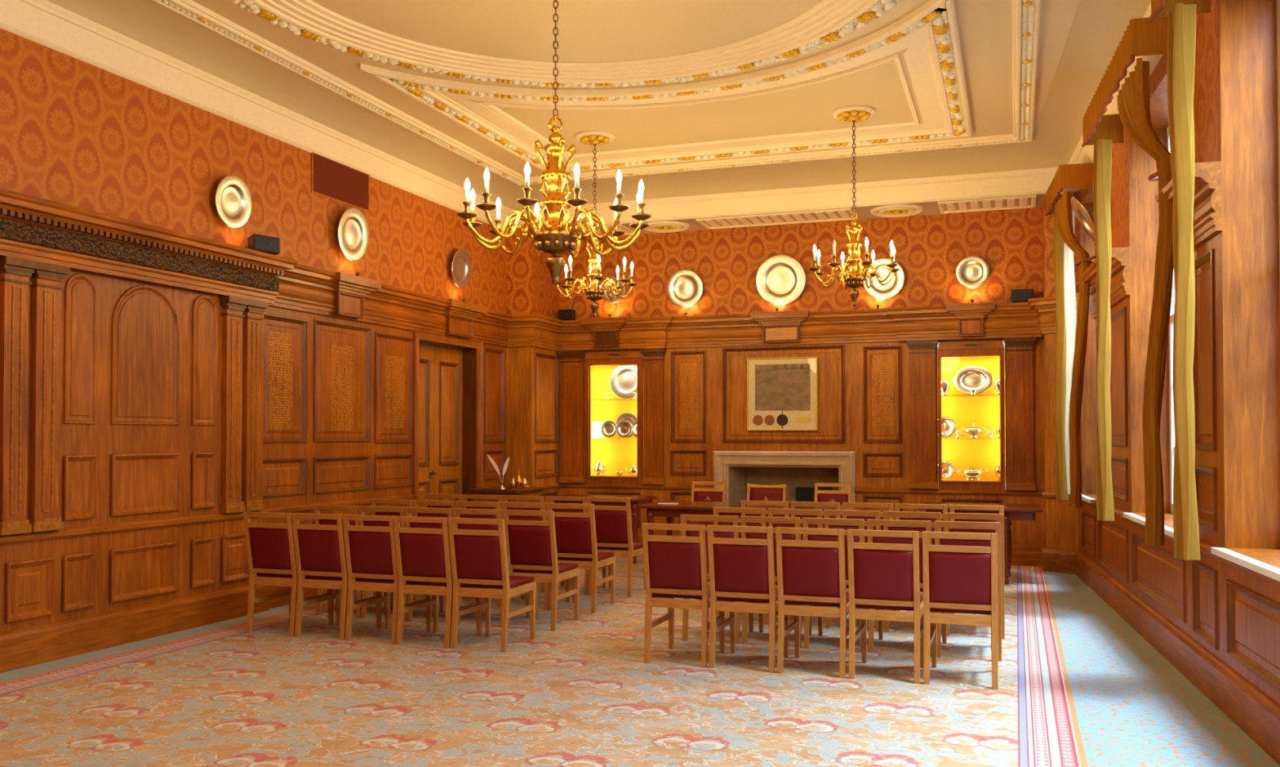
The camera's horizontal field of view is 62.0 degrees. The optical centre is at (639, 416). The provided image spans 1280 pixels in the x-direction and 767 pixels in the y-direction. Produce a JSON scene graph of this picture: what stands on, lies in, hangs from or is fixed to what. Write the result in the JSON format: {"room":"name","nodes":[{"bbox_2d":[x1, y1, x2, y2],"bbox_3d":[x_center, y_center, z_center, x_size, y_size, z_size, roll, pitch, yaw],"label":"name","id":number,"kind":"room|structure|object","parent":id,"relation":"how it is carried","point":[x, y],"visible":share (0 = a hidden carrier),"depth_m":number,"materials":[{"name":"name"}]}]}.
{"room":"assembly chamber","nodes":[
{"label":"assembly chamber","id":0,"kind":"room"},
{"bbox_2d":[0,27,512,632],"bbox_3d":[-3.670,-0.437,7.254,0.284,4.060,12.717,0,-1,19],"label":"wall","id":1,"kind":"structure","parent":0,"point":[166,379],"depth_m":8.00,"materials":[{"name":"brown wood"}]},
{"bbox_2d":[0,577,335,672],"bbox_3d":[-3.746,1.473,7.246,0.090,0.240,12.717,0,-1,19],"label":"baseboard","id":2,"kind":"structure","parent":1,"relation":"attached to","point":[26,646],"depth_m":7.49,"materials":[{"name":"brown wood"}]},
{"bbox_2d":[215,175,251,227],"bbox_3d":[-3.278,-1.724,8.563,0.072,0.415,0.416,0,-1,22],"label":"dish","id":3,"kind":"object","parent":1,"relation":"attached to","point":[233,195],"visible":1,"depth_m":8.57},
{"bbox_2d":[247,233,279,254],"bbox_3d":[-3.103,-1.404,8.762,0.145,0.155,0.238,-1,-1,40],"label":"loudspeaker","id":4,"kind":"object","parent":1,"relation":"on","point":[267,244],"visible":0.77,"depth_m":8.71,"materials":[{"name":"black plastic"}]},
{"bbox_2d":[254,234,279,252],"bbox_3d":[-3.057,-1.416,8.724,0.018,0.116,0.216,-1,-1,40],"label":"grille","id":5,"kind":"object","parent":4,"relation":"attached to","point":[263,243],"depth_m":8.72,"materials":[{"name":"black plastic"}]},
{"bbox_2d":[311,151,369,212],"bbox_3d":[-2.817,-2.206,10.058,0.008,0.380,0.910,0,-1,19],"label":"air vent","id":6,"kind":"object","parent":1,"relation":"in","point":[335,180],"visible":1,"depth_m":10.03,"materials":[{"name":"orange"}]},
{"bbox_2d":[337,207,368,261],"bbox_3d":[-2.727,-1.726,10.108,0.078,0.498,0.500,0,-1,21],"label":"dish","id":7,"kind":"object","parent":1,"relation":"attached to","point":[353,227],"visible":1,"depth_m":10.12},
{"bbox_2d":[411,328,483,506],"bbox_3d":[-2.246,0.379,11.957,0.275,2.600,1.520,0,-1,19],"label":"door","id":8,"kind":"structure","parent":1,"relation":"in","point":[447,371],"depth_m":12.25,"materials":[{"name":"brown wood"}]},
{"bbox_2d":[451,248,471,288],"bbox_3d":[-2.034,-1.677,12.079,0.074,0.443,0.444,0,-1,22],"label":"dish","id":9,"kind":"object","parent":1,"relation":"attached to","point":[461,268],"visible":1,"depth_m":12.10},
{"bbox_2d":[0,0,1163,228],"bbox_3d":[-0.081,-2.561,6.525,7.531,0.240,11.840,0,-1,19],"label":"trim","id":10,"kind":"structure","parent":1,"relation":"attached to","point":[47,24],"depth_m":10.18,"materials":[{"name":"white paint"}]},
{"bbox_2d":[46,0,1151,237],"bbox_3d":[-0.020,-2.667,6.447,8.100,0.510,13.750,0,-1,19],"label":"ceiling","id":11,"kind":"structure","parent":0,"point":[682,98],"depth_m":8.99,"materials":[{"name":"beige paint"}]},
{"bbox_2d":[457,0,651,285],"bbox_3d":[-0.530,-1.845,6.670,1.211,2.044,1.211,0,-1,19],"label":"chandelier","id":12,"kind":"object","parent":11,"relation":"hanging from","point":[557,234],"visible":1,"depth_m":6.58,"materials":[{"name":"gold metal"}]},
{"bbox_2d":[556,143,636,317],"bbox_3d":[-0.458,-1.894,10.772,0.832,1.798,0.832,0,-1,19],"label":"chandelier","id":13,"kind":"object","parent":11,"relation":"hanging from","point":[594,292],"visible":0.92,"depth_m":10.72,"materials":[{"name":"gold metal"}]},
{"bbox_2d":[808,120,899,306],"bbox_3d":[2.005,-1.916,9.966,0.820,1.783,0.820,0,-1,19],"label":"chandelier","id":14,"kind":"object","parent":11,"relation":"hanging from","point":[854,278],"visible":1,"depth_m":9.92,"materials":[{"name":"gold metal"}]},
{"bbox_2d":[0,553,1279,766],"bbox_3d":[-0.085,1.583,6.710,8.150,0.001,14.150,0,-1,19],"label":"floor","id":15,"kind":"structure","parent":0,"point":[1079,686],"depth_m":6.03,"materials":[{"name":"carpet"}]},
{"bbox_2d":[243,511,333,635],"bbox_3d":[-2.647,1.158,8.048,0.416,0.900,0.567,0,-1,19],"label":"chair","id":16,"kind":"object","parent":15,"relation":"on","point":[270,546],"visible":0.88,"depth_m":7.84,"materials":[{"name":"brown wood"}]},
{"bbox_2d":[291,512,382,639],"bbox_3d":[-2.242,1.155,7.908,0.416,0.900,0.567,0,-1,19],"label":"chair","id":17,"kind":"object","parent":15,"relation":"on","point":[320,548],"visible":0.88,"depth_m":7.70,"materials":[{"name":"wood"}]},
{"bbox_2d":[313,504,393,617],"bbox_3d":[-2.372,1.172,8.850,0.416,0.900,0.567,0,-1,19],"label":"chair","id":18,"kind":"object","parent":15,"relation":"on","point":[317,507],"visible":0.16,"depth_m":8.63,"materials":[{"name":"red leather"}]},
{"bbox_2d":[358,505,408,620],"bbox_3d":[-1.969,1.170,8.704,0.416,0.900,0.567,0,-1,19],"label":"chair","id":19,"kind":"object","parent":15,"relation":"on","point":[361,508],"visible":0.2,"depth_m":8.47,"materials":[{"name":"red leather"}]},
{"bbox_2d":[342,514,431,643],"bbox_3d":[-1.835,1.153,7.771,0.416,0.900,0.567,0,-1,20],"label":"chair","id":20,"kind":"object","parent":15,"relation":"on","point":[371,550],"visible":0.92,"depth_m":7.57,"materials":[{"name":"wood"}]},
{"bbox_2d":[370,498,415,601],"bbox_3d":[-2.110,1.187,9.651,0.416,0.900,0.567,0,-1,20],"label":"chair","id":21,"kind":"object","parent":15,"relation":"on","point":[373,501],"visible":0.17,"depth_m":9.41,"materials":[{"name":"wood"}]},
{"bbox_2d":[413,499,455,600],"bbox_3d":[-1.706,1.184,9.510,0.416,0.900,0.567,0,-1,19],"label":"chair","id":22,"kind":"object","parent":15,"relation":"on","point":[415,502],"visible":0.09,"depth_m":9.28,"materials":[{"name":"wood"}]},
{"bbox_2d":[393,515,482,648],"bbox_3d":[-1.436,1.150,7.614,0.416,0.900,0.567,0,-1,19],"label":"chair","id":23,"kind":"object","parent":15,"relation":"on","point":[424,558],"visible":0.9,"depth_m":7.40,"materials":[{"name":"wood"}]},
{"bbox_2d":[423,493,462,507],"bbox_3d":[-1.817,1.203,10.513,0.416,0.900,0.567,0,-1,19],"label":"chair","id":24,"kind":"object","parent":15,"relation":"on","point":[426,495],"visible":0.11,"depth_m":10.27,"materials":[{"name":"wood"}]},
{"bbox_2d":[404,506,483,621],"bbox_3d":[-1.566,1.167,8.556,0.416,0.900,0.567,0,-1,20],"label":"chair","id":25,"kind":"object","parent":15,"relation":"on","point":[407,509],"visible":0.2,"depth_m":8.34,"materials":[{"name":"red leather"}]},
{"bbox_2d":[462,493,502,509],"bbox_3d":[-1.415,1.200,10.363,0.416,0.900,0.567,0,-1,19],"label":"chair","id":26,"kind":"object","parent":15,"relation":"on","point":[464,496],"visible":0.12,"depth_m":10.12,"materials":[{"name":"wood"}]},
{"bbox_2d":[455,500,524,607],"bbox_3d":[-1.304,1.182,9.357,0.416,0.900,0.567,0,-1,20],"label":"chair","id":27,"kind":"object","parent":15,"relation":"on","point":[458,503],"visible":0.24,"depth_m":9.10,"materials":[{"name":"red leather"}]},
{"bbox_2d":[453,507,529,626],"bbox_3d":[-1.162,1.164,8.414,0.416,0.900,0.567,0,-1,19],"label":"chair","id":28,"kind":"object","parent":15,"relation":"on","point":[456,511],"visible":0.21,"depth_m":8.17,"materials":[{"name":"red leather"}]},
{"bbox_2d":[448,517,536,652],"bbox_3d":[-1.029,1.147,7.477,0.416,0.900,0.567,0,-1,20],"label":"chair","id":29,"kind":"object","parent":15,"relation":"on","point":[479,557],"visible":1,"depth_m":7.28,"materials":[{"name":"red leather"}]},
{"bbox_2d":[468,486,543,502],"bbox_3d":[-1.553,1.263,12.428,0.617,0.850,0.720,0,-1,19],"label":"table","id":30,"kind":"object","parent":15,"relation":"on","point":[531,491],"visible":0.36,"depth_m":12.17,"materials":[{"name":"brown wood"}]},
{"bbox_2d":[507,470,529,488],"bbox_3d":[-1.419,0.732,12.453,0.240,0.210,0.120,0,-1,19],"label":"inkstand","id":31,"kind":"object","parent":30,"relation":"on","point":[517,482],"visible":1,"depth_m":12.42,"materials":[{"name":"gold metal"}]},
{"bbox_2d":[502,494,564,591],"bbox_3d":[-1.010,1.197,10.221,0.416,0.900,0.567,0,-1,19],"label":"chair","id":32,"kind":"object","parent":15,"relation":"on","point":[505,497],"visible":0.12,"depth_m":9.96,"materials":[{"name":"wood"}]},
{"bbox_2d":[501,501,569,609],"bbox_3d":[-0.896,1.179,9.227,0.416,0.900,0.567,0,-1,19],"label":"chair","id":33,"kind":"object","parent":15,"relation":"on","point":[504,504],"visible":0.19,"depth_m":8.96,"materials":[{"name":"red leather"}]},
{"bbox_2d":[502,509,579,630],"bbox_3d":[-0.759,1.162,8.268,0.416,0.900,0.567,0,-1,19],"label":"chair","id":34,"kind":"object","parent":15,"relation":"on","point":[531,544],"visible":0.91,"depth_m":8.05,"materials":[{"name":"red leather"}]},
{"bbox_2d":[544,495,606,594],"bbox_3d":[-0.601,1.195,10.088,0.416,0.900,0.567,0,-1,20],"label":"chair","id":35,"kind":"object","parent":15,"relation":"on","point":[547,498],"visible":0.2,"depth_m":9.83,"materials":[{"name":"wood"}]},
{"bbox_2d":[546,502,615,612],"bbox_3d":[-0.493,1.177,9.081,0.416,0.900,0.567,0,-1,19],"label":"chair","id":36,"kind":"object","parent":15,"relation":"on","point":[575,532],"visible":0.76,"depth_m":8.86,"materials":[{"name":"red leather"}]},
{"bbox_2d":[554,493,656,563],"bbox_3d":[-0.426,1.318,12.580,1.160,0.745,0.720,0,-1,19],"label":"table","id":37,"kind":"object","parent":15,"relation":"on","point":[635,500],"visible":0.31,"depth_m":12.28,"materials":[{"name":"brown wood"}]},
{"bbox_2d":[586,496,644,596],"bbox_3d":[-0.203,1.192,9.928,0.416,0.900,0.567,0,-1,20],"label":"chair","id":38,"kind":"object","parent":15,"relation":"on","point":[614,533],"visible":0.64,"depth_m":9.70,"materials":[{"name":"red leather"}]},
{"bbox_2d":[641,522,724,666],"bbox_3d":[0.298,1.139,7.015,0.416,0.900,0.567,0,-1,19],"label":"chair","id":39,"kind":"object","parent":15,"relation":"on","point":[675,566],"visible":0.89,"depth_m":6.80,"materials":[{"name":"red leather"}]},
{"bbox_2d":[679,480,726,536],"bbox_3d":[0.730,1.225,12.341,0.416,0.922,0.567,0,-1,19],"label":"chair","id":40,"kind":"object","parent":15,"relation":"on","point":[698,494],"visible":0.31,"depth_m":12.55,"materials":[{"name":"brown wood"}]},
{"bbox_2d":[680,514,753,643],"bbox_3d":[0.575,1.153,7.769,0.416,0.900,0.567,0,-1,19],"label":"chair","id":41,"kind":"object","parent":15,"relation":"on","point":[684,517],"visible":0.26,"depth_m":7.54,"materials":[{"name":"wood"}]},
{"bbox_2d":[713,506,777,623],"bbox_3d":[0.863,1.167,8.549,0.416,0.900,0.567,0,-1,20],"label":"chair","id":42,"kind":"object","parent":15,"relation":"on","point":[716,509],"visible":0.17,"depth_m":8.29,"materials":[{"name":"red leather"}]},
{"bbox_2d":[706,524,788,672],"bbox_3d":[0.708,1.136,6.862,0.416,0.900,0.567,0,-1,20],"label":"chair","id":43,"kind":"object","parent":15,"relation":"on","point":[740,569],"visible":0.9,"depth_m":6.65,"materials":[{"name":"red leather"}]},
{"bbox_2d":[638,500,871,535],"bbox_3d":[1.186,1.285,10.929,2.260,0.750,0.840,0,-1,19],"label":"table","id":44,"kind":"object","parent":15,"relation":"on","point":[683,507],"visible":0.26,"depth_m":10.84,"materials":[{"name":"brown wood"}]},
{"bbox_2d":[740,499,789,602],"bbox_3d":[1.164,1.183,9.431,0.416,0.900,0.567,0,-1,20],"label":"chair","id":45,"kind":"object","parent":15,"relation":"on","point":[744,503],"visible":0.15,"depth_m":9.18,"materials":[{"name":"wood"}]},
{"bbox_2d":[746,483,786,501],"bbox_3d":[1.386,1.230,12.097,0.460,0.904,0.575,0,-1,19],"label":"chair","id":46,"kind":"object","parent":15,"relation":"on","point":[755,491],"visible":0.33,"depth_m":12.31,"materials":[{"name":"brown wood"}]},
{"bbox_2d":[740,515,812,647],"bbox_3d":[0.988,1.150,7.628,0.416,0.900,0.567,0,-1,19],"label":"chair","id":47,"kind":"object","parent":15,"relation":"on","point":[744,519],"visible":0.28,"depth_m":7.41,"materials":[{"name":"wood"}]},
{"bbox_2d":[713,451,854,502],"bbox_3d":[1.763,1.065,13.025,1.729,1.267,0.950,0,-1,19],"label":"fireplace","id":48,"kind":"object","parent":15,"relation":"on","point":[737,468],"visible":0.39,"depth_m":13.18,"materials":[{"name":"stone"}]},
{"bbox_2d":[795,486,832,501],"bbox_3d":[2.085,1.279,13.083,0.660,0.800,0.300,0,-1,19],"label":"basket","id":49,"kind":"object","parent":48,"relation":"on","point":[802,494],"visible":0.18,"depth_m":13.23,"materials":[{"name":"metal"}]},
{"bbox_2d":[768,507,831,626],"bbox_3d":[1.275,1.164,8.406,0.416,0.900,0.567,0,-1,19],"label":"chair","id":50,"kind":"object","parent":15,"relation":"on","point":[771,510],"visible":0.21,"depth_m":8.15,"materials":[{"name":"wood"}]},
{"bbox_2d":[775,526,848,677],"bbox_3d":[1.118,1.133,6.714,0.416,0.900,0.567,0,-1,20],"label":"chair","id":51,"kind":"object","parent":15,"relation":"on","point":[810,572],"visible":0.86,"depth_m":6.50,"materials":[{"name":"red leather"}]},
{"bbox_2d":[790,501,839,607],"bbox_3d":[1.574,1.180,9.284,0.416,0.900,0.567,0,-1,19],"label":"chair","id":52,"kind":"object","parent":15,"relation":"on","point":[837,504],"visible":0.15,"depth_m":9.04,"materials":[{"name":"red leather"}]},
{"bbox_2d":[813,482,851,504],"bbox_3d":[2.111,1.216,11.853,0.416,0.922,0.567,0,-1,19],"label":"chair","id":53,"kind":"object","parent":15,"relation":"on","point":[820,495],"visible":0.28,"depth_m":12.08,"materials":[{"name":"brown wood"}]},
{"bbox_2d":[802,517,868,651],"bbox_3d":[1.401,1.147,7.477,0.416,0.900,0.567,0,-1,20],"label":"chair","id":54,"kind":"object","parent":15,"relation":"on","point":[806,521],"visible":0.23,"depth_m":7.25,"materials":[{"name":"wood"}]},
{"bbox_2d":[824,509,884,631],"bbox_3d":[1.684,1.161,8.248,0.416,0.900,0.567,0,-1,20],"label":"chair","id":55,"kind":"object","parent":15,"relation":"on","point":[827,512],"visible":0.17,"depth_m":8.01,"materials":[{"name":"wood"}]},
{"bbox_2d":[842,502,893,610],"bbox_3d":[1.992,1.178,9.150,0.416,0.900,0.567,0,-1,20],"label":"chair","id":56,"kind":"object","parent":15,"relation":"on","point":[890,505],"visible":0.16,"depth_m":8.90,"materials":[{"name":"red leather"}]},
{"bbox_2d":[847,528,923,683],"bbox_3d":[1.529,1.130,6.565,0.416,0.900,0.567,0,-1,19],"label":"chair","id":57,"kind":"object","parent":15,"relation":"on","point":[882,575],"visible":0.98,"depth_m":6.35,"materials":[{"name":"red leather"}]},
{"bbox_2d":[866,518,931,656],"bbox_3d":[1.812,1.145,7.337,0.416,0.900,0.567,0,-1,19],"label":"chair","id":58,"kind":"object","parent":15,"relation":"on","point":[927,523],"visible":0.16,"depth_m":7.10,"materials":[{"name":"wood"}]},
{"bbox_2d":[883,511,942,634],"bbox_3d":[2.098,1.159,8.116,0.416,0.900,0.567,0,-1,19],"label":"chair","id":59,"kind":"object","parent":15,"relation":"on","point":[886,513],"visible":0.18,"depth_m":7.87,"materials":[{"name":"wood"}]},
{"bbox_2d":[894,502,947,610],"bbox_3d":[2.402,1.175,8.999,0.416,0.900,0.567,0,-1,20],"label":"chair","id":60,"kind":"object","parent":15,"relation":"on","point":[898,505],"visible":0.16,"depth_m":8.75,"materials":[{"name":"red leather"}]},
{"bbox_2d":[922,530,998,688],"bbox_3d":[1.942,1.128,6.425,0.416,0.900,0.567,0,-1,19],"label":"chair","id":61,"kind":"object","parent":15,"relation":"on","point":[958,579],"visible":1,"depth_m":6.21,"materials":[{"name":"red leather"}]},
{"bbox_2d":[933,520,1001,661],"bbox_3d":[2.225,1.142,7.192,0.416,0.900,0.567,0,-1,19],"label":"chair","id":62,"kind":"object","parent":15,"relation":"on","point":[997,526],"visible":0.4,"depth_m":6.93,"materials":[{"name":"wood"}]},
{"bbox_2d":[943,511,1004,638],"bbox_3d":[2.504,1.156,7.953,0.416,0.900,0.567,0,-1,19],"label":"chair","id":63,"kind":"object","parent":15,"relation":"on","point":[946,515],"visible":0.31,"depth_m":7.69,"materials":[{"name":"wood"}]},
{"bbox_2d":[950,504,1004,613],"bbox_3d":[2.814,1.172,8.856,0.416,0.900,0.567,0,-1,20],"label":"chair","id":64,"kind":"object","parent":15,"relation":"on","point":[1001,508],"visible":0.18,"depth_m":8.61,"materials":[{"name":"red leather"}]},
{"bbox_2d":[917,502,1043,584],"bbox_3d":[3.487,1.284,10.869,1.180,0.750,0.820,0,-1,21],"label":"side table","id":65,"kind":"object","parent":15,"relation":"on","point":[1011,511],"visible":0.52,"depth_m":10.47,"materials":[{"name":"brown wood"}]},
{"bbox_2d":[506,198,1079,551],"bbox_3d":[1.583,-0.479,12.606,6.630,4.340,1.016,0,-1,17],"label":"wall","id":66,"kind":"structure","parent":0,"point":[877,368],"depth_m":12.85,"materials":[{"name":"brown wood"}]},
{"bbox_2d":[559,308,575,319],"bbox_3d":[-0.940,-1.308,13.787,0.198,0.147,0.138,0,-1,19],"label":"loudspeaker","id":67,"kind":"object","parent":66,"relation":"on","point":[564,314],"visible":0.81,"depth_m":13.73,"materials":[{"name":"black plastic"}]},
{"bbox_2d":[559,309,572,319],"bbox_3d":[-0.959,-1.315,13.732,0.176,0.115,0.014,0,-1,19],"label":"grille","id":68,"kind":"object","parent":67,"relation":"attached to","point":[563,313],"depth_m":13.73,"materials":[{"name":"black plastic"}]},
{"bbox_2d":[602,276,625,302],"bbox_3d":[-0.340,-1.620,13.678,0.330,0.329,0.064,0,-1,19],"label":"dish","id":69,"kind":"object","parent":66,"relation":"attached to","point":[605,295],"visible":0.43,"depth_m":13.67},
{"bbox_2d":[584,351,644,484],"bbox_3d":[-0.277,0.025,13.851,1.034,1.708,0.409,0,-1,19],"label":"display cabinet","id":70,"kind":"object","parent":66,"relation":"attached to","point":[616,452],"visible":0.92,"depth_m":14.00,"materials":[{"name":"brown wood"}]},
{"bbox_2d":[591,421,604,437],"bbox_3d":[-0.550,0.177,13.946,0.170,0.215,0.054,0,-1,19],"label":"place card","id":71,"kind":"object","parent":70,"relation":"on","point":[596,428],"visible":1,"depth_m":13.95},
{"bbox_2d":[591,460,606,475],"bbox_3d":[-0.533,0.673,13.927,0.116,0.196,0.188,1,-1,-43],"label":"coffee pot","id":72,"kind":"object","parent":70,"relation":"on","point":[599,468],"visible":0.95,"depth_m":13.89,"materials":[{"name":"silver metal"}]},
{"bbox_2d":[600,420,616,437],"bbox_3d":[-0.397,0.162,13.868,0.224,0.222,0.066,0,-1,22],"label":"dish","id":73,"kind":"object","parent":70,"relation":"on","point":[608,428],"visible":1,"depth_m":13.87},
{"bbox_2d":[609,364,636,398],"bbox_3d":[-0.171,-0.464,13.902,0.470,0.466,0.094,0,-1,17],"label":"dish","id":74,"kind":"object","parent":70,"relation":"on","point":[623,380],"visible":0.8,"depth_m":13.92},
{"bbox_2d":[615,420,632,437],"bbox_3d":[-0.201,0.160,13.756,0.224,0.222,0.066,0,-1,22],"label":"dish","id":75,"kind":"object","parent":70,"relation":"on","point":[624,428],"visible":1,"depth_m":13.76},
{"bbox_2d":[615,412,636,437],"bbox_3d":[-0.165,0.110,13.854,0.330,0.328,0.078,0,-1,22],"label":"dish","id":76,"kind":"object","parent":70,"relation":"on","point":[628,416],"visible":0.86,"depth_m":13.87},
{"bbox_2d":[666,269,702,307],"bbox_3d":[0.564,-1.601,13.350,0.476,0.475,0.076,0,-1,21],"label":"dish","id":77,"kind":"object","parent":66,"relation":"attached to","point":[684,289],"visible":1,"depth_m":13.35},
{"bbox_2d":[755,254,805,305],"bbox_3d":[1.710,-1.654,12.937,0.616,0.614,0.085,0,-1,21],"label":"dish","id":78,"kind":"object","parent":66,"relation":"attached to","point":[780,279],"visible":1,"depth_m":12.94,"materials":[{"name":"metal"}]},
{"bbox_2d":[746,356,817,430],"bbox_3d":[1.728,-0.272,12.954,0.869,0.889,0.030,0,-1,19],"label":"framed piece","id":79,"kind":"object","parent":66,"relation":"attached to","point":[782,393],"visible":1,"depth_m":12.96,"materials":[{"name":"paper"}]},
{"bbox_2d":[637,531,1077,573],"bbox_3d":[1.584,1.570,12.531,6.620,0.240,0.883,0,-1,19],"label":"baseboard","id":80,"kind":"structure","parent":66,"relation":"attached to","point":[1024,554],"depth_m":11.83,"materials":[{"name":"brown wood"}]},
{"bbox_2d":[863,257,904,299],"bbox_3d":[2.868,-1.616,12.535,0.490,0.489,0.077,0,-1,21],"label":"dish","id":81,"kind":"object","parent":66,"relation":"attached to","point":[877,291],"visible":0.73,"depth_m":12.53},
{"bbox_2d":[937,340,1005,490],"bbox_3d":[3.862,-0.002,12.389,0.974,1.708,0.409,0,-1,19],"label":"display cabinet","id":82,"kind":"object","parent":66,"relation":"attached to","point":[986,409],"visible":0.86,"depth_m":12.52,"materials":[{"name":"brown wood"}]},
{"bbox_2d":[941,379,951,395],"bbox_3d":[3.569,-0.340,12.493,0.150,0.185,0.150,0,-1,19],"label":"cup","id":83,"kind":"object","parent":82,"relation":"on","point":[945,384],"visible":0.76,"depth_m":12.44,"materials":[{"name":"silver metal"}]},
{"bbox_2d":[942,461,954,479],"bbox_3d":[3.581,0.630,12.486,0.210,0.209,0.065,0,-1,22],"label":"dish","id":84,"kind":"object","parent":82,"relation":"on","point":[948,468],"visible":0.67,"depth_m":12.48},
{"bbox_2d":[941,416,955,437],"bbox_3d":[3.578,0.124,12.485,0.250,0.248,0.069,0,-1,22],"label":"dish","id":85,"kind":"object","parent":82,"relation":"on","point":[948,425],"visible":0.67,"depth_m":12.48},
{"bbox_2d":[952,366,993,394],"bbox_3d":[3.894,-0.421,12.445,0.449,0.328,0.079,0,-1,17],"label":"dish","id":86,"kind":"object","parent":82,"relation":"on","point":[966,379],"visible":0.99,"depth_m":12.45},
{"bbox_2d":[957,466,988,479],"bbox_3d":[3.872,0.663,12.377,0.250,0.158,0.250,0,-1,-25],"label":"soup tureen","id":87,"kind":"object","parent":82,"relation":"on","point":[972,473],"visible":1,"depth_m":12.30,"materials":[{"name":"silver metal"}]},
{"bbox_2d":[960,422,987,438],"bbox_3d":[3.879,0.168,12.374,0.224,0.175,0.224,1,-1,-26],"label":"tureen","id":88,"kind":"object","parent":82,"relation":"on","point":[973,430],"visible":1,"depth_m":12.32,"materials":[{"name":"grey metal"}]},
{"bbox_2d":[955,255,989,288],"bbox_3d":[3.816,-1.652,12.208,0.368,0.367,0.067,0,-1,20],"label":"dish","id":89,"kind":"object","parent":66,"relation":"attached to","point":[973,271],"visible":1,"depth_m":12.21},
{"bbox_2d":[1010,288,1033,302],"bbox_3d":[4.279,-1.343,11.911,0.238,0.147,0.138,0,-1,19],"label":"loudspeaker","id":90,"kind":"object","parent":66,"relation":"on","point":[1017,295],"visible":0.86,"depth_m":11.86,"materials":[{"name":"black plastic"}]},
{"bbox_2d":[1012,289,1032,300],"bbox_3d":[4.260,-1.349,11.857,0.216,0.115,0.014,0,-1,19],"label":"grille","id":91,"kind":"object","parent":90,"relation":"attached to","point":[1017,295],"depth_m":11.86,"materials":[{"name":"black plastic"}]},
{"bbox_2d":[1075,0,1279,703],"bbox_3d":[2.881,-0.492,5.058,0.184,4.090,12.987,0,-1,15],"label":"wall","id":92,"kind":"structure","parent":0,"point":[1232,609],"depth_m":6.18,"materials":[{"name":"brown wood"}]},
{"bbox_2d":[1053,213,1068,499],"bbox_3d":[4.373,-0.628,11.052,0.136,2.980,0.183,0,-1,19],"label":"curtain","id":93,"kind":"object","parent":92,"relation":"hanging from","point":[1061,485],"visible":0.85,"depth_m":10.98,"materials":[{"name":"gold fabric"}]},
{"bbox_2d":[1044,162,1093,215],"bbox_3d":[4.274,-2.252,10.635,0.316,0.247,1.200,0,-1,15],"label":"pelmet","id":94,"kind":"object","parent":92,"relation":"attached to","point":[1080,175],"visible":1,"depth_m":10.08,"materials":[{"name":"gold fabric"}]},
{"bbox_2d":[1054,190,1096,506],"bbox_3d":[4.199,-0.642,10.288,0.267,2.980,1.166,0,-1,15],"label":"curtain","id":95,"kind":"object","parent":92,"relation":"hanging from","point":[1063,208],"visible":0.98,"depth_m":9.85,"materials":[{"name":"brown fabric"}]},
{"bbox_2d":[1071,197,1095,241],"bbox_3d":[3.952,-1.743,9.452,0.227,0.405,0.460,0,-1,17],"label":"dish","id":96,"kind":"object","parent":92,"relation":"attached to","point":[1082,213],"visible":0.79,"depth_m":9.51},
{"bbox_2d":[1080,187,1096,502],"bbox_3d":[4.574,-0.690,10.536,0.380,3.035,1.053,0,-1,15],"label":"window","id":97,"kind":"structure","parent":92,"relation":"in","point":[1088,402],"depth_m":11.01,"materials":[{"name":"brown wood"}]},
{"bbox_2d":[1063,196,1076,493],"bbox_3d":[4.327,-0.694,10.697,0.072,2.940,0.512,0,-1,15],"label":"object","id":98,"kind":"structure","parent":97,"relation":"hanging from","point":[1070,308],"depth_m":10.64,"materials":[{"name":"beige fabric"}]},
{"bbox_2d":[1093,138,1114,520],"bbox_3d":[3.648,-0.677,8.371,0.136,2.980,0.183,0,-1,19],"label":"curtain","id":99,"kind":"object","parent":92,"relation":"hanging from","point":[1102,157],"visible":1,"depth_m":8.31,"materials":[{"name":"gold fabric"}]},
{"bbox_2d":[1081,16,1168,146],"bbox_3d":[3.434,-2.309,7.528,0.316,0.247,2.080,0,-1,15],"label":"pelmet","id":100,"kind":"object","parent":92,"relation":"attached to","point":[1142,37],"visible":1,"depth_m":7.11,"materials":[{"name":"brown fabric"}]},
{"bbox_2d":[1116,57,1173,545],"bbox_3d":[3.269,-0.705,6.836,0.268,2.980,0.934,0,-1,15],"label":"curtain","id":101,"kind":"object","parent":92,"relation":"hanging from","point":[1133,99],"visible":0.94,"depth_m":6.43,"materials":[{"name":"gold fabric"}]},
{"bbox_2d":[1122,74,1174,537],"bbox_3d":[3.734,-0.747,7.429,0.380,3.035,1.936,0,-1,15],"label":"window","id":102,"kind":"structure","parent":92,"relation":"in","point":[1144,209],"depth_m":8.33,"materials":[{"name":"brown wood"}]},
{"bbox_2d":[1075,551,1279,764],"bbox_3d":[2.935,1.432,5.008,0.040,0.240,12.987,0,-1,15],"label":"baseboard","id":103,"kind":"structure","parent":92,"relation":"attached to","point":[1255,712],"depth_m":6.15,"materials":[{"name":"brown wood"}]},
{"bbox_2d":[1148,0,1210,20],"bbox_3d":[2.708,-2.358,4.842,0.316,0.247,2.230,0,-1,15],"label":"pelmet","id":104,"kind":"object","parent":92,"relation":"attached to","point":[1159,8],"visible":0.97,"depth_m":5.90,"materials":[{"name":"gold fabric"}]},
{"bbox_2d":[1166,2,1200,559],"bbox_3d":[2.942,-0.725,5.758,0.136,2.980,0.183,0,-1,19],"label":"curtain","id":105,"kind":"object","parent":92,"relation":"hanging from","point":[1181,25],"visible":1,"depth_m":5.69,"materials":[{"name":"fabric"}]},
{"bbox_2d":[1210,0,1279,581],"bbox_3d":[3.007,-0.796,4.743,0.380,3.035,2.086,0,-1,15],"label":"window","id":106,"kind":"structure","parent":92,"relation":"in","point":[1250,29],"depth_m":5.71,"materials":[{"name":"brown wood"}]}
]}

